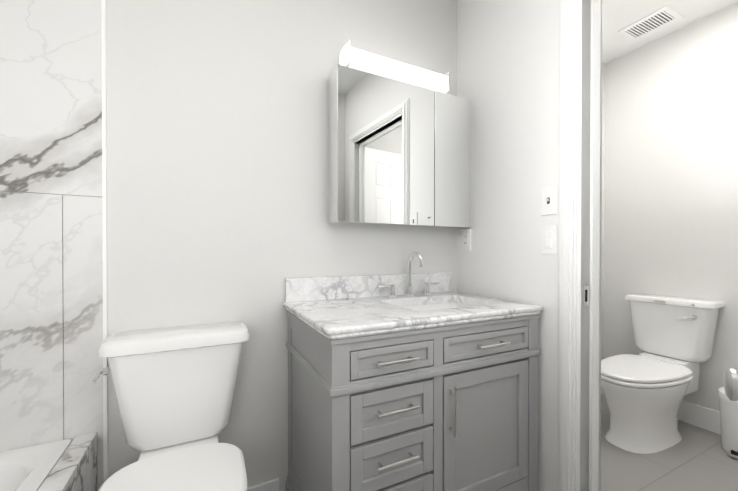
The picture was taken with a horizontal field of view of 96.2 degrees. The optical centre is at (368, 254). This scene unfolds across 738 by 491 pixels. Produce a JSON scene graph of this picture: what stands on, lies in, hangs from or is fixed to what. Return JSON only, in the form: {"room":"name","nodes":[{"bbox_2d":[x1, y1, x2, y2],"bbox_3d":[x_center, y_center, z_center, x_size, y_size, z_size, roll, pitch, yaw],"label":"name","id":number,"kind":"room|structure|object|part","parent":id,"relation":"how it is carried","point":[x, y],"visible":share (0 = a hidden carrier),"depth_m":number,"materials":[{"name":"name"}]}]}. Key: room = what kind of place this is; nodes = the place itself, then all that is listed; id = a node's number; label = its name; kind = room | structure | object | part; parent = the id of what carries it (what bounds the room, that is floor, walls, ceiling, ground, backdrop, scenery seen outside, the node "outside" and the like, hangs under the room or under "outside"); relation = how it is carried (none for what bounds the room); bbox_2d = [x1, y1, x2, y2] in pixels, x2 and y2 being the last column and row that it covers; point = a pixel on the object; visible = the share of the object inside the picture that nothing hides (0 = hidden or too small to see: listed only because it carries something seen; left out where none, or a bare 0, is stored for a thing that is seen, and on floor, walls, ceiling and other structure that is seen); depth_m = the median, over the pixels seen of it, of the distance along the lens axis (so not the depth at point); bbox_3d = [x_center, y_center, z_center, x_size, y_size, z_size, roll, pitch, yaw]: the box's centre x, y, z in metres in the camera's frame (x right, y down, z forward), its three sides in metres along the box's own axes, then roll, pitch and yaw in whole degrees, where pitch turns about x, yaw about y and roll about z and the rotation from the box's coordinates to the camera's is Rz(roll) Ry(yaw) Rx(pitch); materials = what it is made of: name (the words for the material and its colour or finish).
{"room":"bathroom","nodes":[
{"label":"bathroom","id":0,"kind":"room"},
{"bbox_2d":[97,0,604,490],"bbox_3d":[0.107,-0.208,1.781,4.250,2.590,0.100,0,0,-26],"label":"wall","id":1,"kind":"structure","parent":0,"point":[217,161],"depth_m":1.41,"materials":[{"name":"paint"}]},
{"bbox_2d":[247,478,278,490],"bbox_3d":[-0.678,1.042,1.334,0.620,0.095,0.013,0,0,-26],"label":"baseboard","id":2,"kind":"structure","parent":1,"relation":"attached to","point":[272,485],"depth_m":1.44,"materials":[{"name":"paint"}]},
{"bbox_2d":[340,39,449,93],"bbox_3d":[0.140,-0.910,1.662,0.592,0.108,0.130,0,0,-26],"label":"light bar","id":3,"kind":"object","parent":1,"relation":"attached to","point":[358,59],"visible":0.79,"depth_m":1.60,"materials":[{"name":"white plastic"}]},
{"bbox_2d":[328,64,470,228],"bbox_3d":[0.184,-0.495,1.682,0.777,0.693,0.137,0,0,-26],"label":"upper cabinet","id":4,"kind":"object","parent":1,"relation":"attached to","point":[399,153],"visible":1,"depth_m":1.59,"materials":[{"name":"silver glass"}]},
{"bbox_2d":[457,0,601,490],"bbox_3d":[0.863,-0.205,1.183,0.112,2.590,1.680,0,0,-22],"label":"wall","id":5,"kind":"structure","parent":0,"point":[508,68],"depth_m":1.49,"materials":[{"name":"paint"}]},
{"bbox_2d":[462,229,470,250],"bbox_3d":[0.539,-0.083,1.838,0.009,0.120,0.072,0,0,-21],"label":"electrical outlet plate","id":6,"kind":"object","parent":5,"relation":"attached to","point":[466,239],"visible":1,"depth_m":1.83,"materials":[{"name":"white plastic"}]},
{"bbox_2d":[541,185,556,215],"bbox_3d":[0.726,-0.220,1.346,0.024,0.114,0.072,0,0,-20],"label":"switch plate","id":7,"kind":"object","parent":5,"relation":"attached to","point":[548,207],"depth_m":1.34,"materials":[{"name":"white plastic"}]},
{"bbox_2d":[541,225,556,253],"bbox_3d":[0.732,-0.061,1.349,0.011,0.114,0.072,0,0,-20],"label":"switch plate","id":8,"kind":"object","parent":5,"relation":"attached to","point":[548,233],"depth_m":1.34,"materials":[{"name":"white plastic"}]},
{"bbox_2d":[558,0,577,490],"bbox_3d":[0.967,0.015,0.922,0.160,2.154,0.868,0,0,-22],"label":"trim","id":9,"kind":"structure","parent":5,"relation":"attached to","point":[568,153],"depth_m":1.25,"materials":[{"name":"paint"}]},
{"bbox_2d":[583,286,588,305],"bbox_3d":[0.811,0.153,1.237,0.028,0.075,0.003,0,0,-22],"label":"strike plate","id":10,"kind":"object","parent":5,"relation":"attached to","point":[585,295],"visible":1,"depth_m":1.24,"materials":[{"name":"silver metal"}]},
{"bbox_2d":[576,0,602,490],"bbox_3d":[0.967,0.048,0.922,0.116,2.088,0.736,0,0,-22],"label":"door frame","id":11,"kind":"structure","parent":5,"relation":"attached to","point":[594,186],"depth_m":1.24,"materials":[{"name":"paint"}]},
{"bbox_2d":[601,394,737,490],"bbox_3d":[0.774,1.125,0.445,4.250,0.060,3.100,0,0,-26],"label":"floor","id":12,"kind":"structure","parent":0,"point":[695,458],"depth_m":1.71,"materials":[{"name":"tile"}]},
{"bbox_2d":[0,432,96,490],"bbox_3d":[-0.957,0.866,0.303,0.760,0.459,1.587,0,0,-26],"label":"tub","id":13,"kind":"object","parent":12,"relation":"on","point":[66,465],"visible":0.98,"depth_m":1.02,"materials":[{"name":"stone"}]},
{"bbox_2d":[91,322,249,490],"bbox_3d":[-0.571,0.685,0.975,0.464,0.813,0.746,0,0,-26],"label":"toilet","id":14,"kind":"object","parent":12,"relation":"on","point":[174,388],"visible":1,"depth_m":1.10,"materials":[{"name":"ceramic"}]},
{"bbox_3d":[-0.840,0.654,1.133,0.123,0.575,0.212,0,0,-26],"label":"lever","id":15,"kind":"part","parent":14,"relation":"part of","materials":[{"name":"silver metal"}]},
{"bbox_3d":[-0.513,0.660,0.865,0.380,0.046,0.499,0,0,-26],"label":"seat","id":16,"kind":"part","parent":14,"relation":"part of","materials":[{"name":"white plastic"}]},
{"bbox_3d":[-0.687,0.300,1.213,0.458,0.046,0.212,0,0,-26],"label":"lid","id":17,"kind":"part","parent":14,"relation":"part of","materials":[{"name":"ceramic"}]},
{"bbox_3d":[-0.687,0.495,1.214,0.414,0.341,0.184,0,0,-26],"label":"tank","id":18,"kind":"part","parent":14,"relation":"part of","materials":[{"name":"ceramic"}]},
{"bbox_2d":[283,251,542,490],"bbox_3d":[0.172,0.536,1.417,0.945,1.105,0.609,0,0,-26],"label":"bathroom vanity","id":19,"kind":"object","parent":12,"relation":"on","point":[409,381],"visible":1,"depth_m":1.19,"materials":[{"name":"grey wood"}]},
{"bbox_2d":[378,251,438,297],"bbox_3d":[0.258,0.174,1.581,0.366,0.383,0.278,0,0,-26],"label":"faucet","id":20,"kind":"object","parent":19,"relation":"on","point":[426,294],"depth_m":1.67,"materials":[{"name":"silver metal"}]},
{"bbox_2d":[402,302,470,310],"bbox_3d":[0.310,0.319,1.477,0.494,0.143,0.364,0,0,-26],"label":"sink","id":21,"kind":"object","parent":19,"relation":"in","point":[418,306],"depth_m":1.65,"materials":[{"name":"ceramic"}]},
{"bbox_3d":[0.277,0.578,1.148,0.568,0.494,0.033,0,0,-26],"label":"handle","id":22,"kind":"part","parent":19,"relation":"part of","materials":[{"name":"silver metal"}]},
{"bbox_2d":[601,293,724,453],"bbox_3d":[1.689,0.680,2.007,0.786,0.812,0.454,0,0,-26],"label":"toilet","id":23,"kind":"object","parent":12,"relation":"on","point":[651,386],"visible":0.96,"depth_m":1.93,"materials":[{"name":"ceramic"}]},
{"bbox_3d":[1.589,0.684,1.958,0.564,0.046,0.380,0,0,-26],"label":"seat","id":24,"kind":"part","parent":23,"relation":"part of","materials":[{"name":"white plastic"}]},
{"bbox_3d":[1.946,0.481,2.134,0.184,0.337,0.410,0,0,-26],"label":"tank","id":25,"kind":"part","parent":23,"relation":"part of","materials":[{"name":"ceramic"}]},
{"bbox_3d":[1.946,0.293,2.133,0.212,0.040,0.454,0,0,-26],"label":"lid","id":26,"kind":"part","parent":23,"relation":"part of","materials":[{"name":"ceramic"}]},
{"bbox_2d":[717,387,737,458],"bbox_3d":[2.052,0.913,1.804,0.243,0.348,0.222,0,0,-26],"label":"trash can","id":27,"kind":"object","parent":12,"relation":"on","point":[728,409],"visible":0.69,"depth_m":1.80,"materials":[{"name":"white plastic"}]},
{"bbox_2d":[602,0,737,63],"bbox_3d":[0.774,-1.515,0.429,4.250,0.080,3.100,0,0,-26],"label":"ceiling","id":28,"kind":"structure","parent":0,"point":[618,15],"depth_m":2.06,"materials":[{"name":"paint"}]},
{"bbox_2d":[618,5,682,40],"bbox_3d":[1.806,-1.482,2.131,0.212,0.006,0.260,0,0,-26],"label":"ceiling vent","id":29,"kind":"object","parent":28,"relation":"in","point":[666,15],"visible":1,"depth_m":2.12,"materials":[{"name":"white plastic"}]},
{"bbox_2d":[604,1,737,411],"bbox_3d":[2.592,-0.205,1.312,0.215,2.590,3.050,0,0,-26],"label":"wall","id":30,"kind":"structure","parent":0,"point":[671,164],"depth_m":2.19,"materials":[{"name":"paint"}]},
{"bbox_2d":[678,400,720,434],"bbox_3d":[2.201,1.019,1.845,0.015,0.135,1.659,0,0,-26],"label":"baseboard","id":31,"kind":"structure","parent":30,"relation":"attached to","point":[708,419],"depth_m":2.08,"materials":[{"name":"paint"}]},
{"bbox_3d":[-1.064,-0.195,-0.504,0.120,2.590,3.050,0,0,-26],"label":"wall","id":32,"kind":"structure","parent":0,"visible":0},
{"bbox_2d":[0,0,107,481],"bbox_3d":[-1.292,-0.194,1.023,0.770,2.570,0.012,0,0,-26],"label":"tiled wall","id":33,"kind":"structure","parent":32,"relation":"attached to","point":[53,228],"depth_m":1.11,"materials":[{"name":"stone"}]}
]}

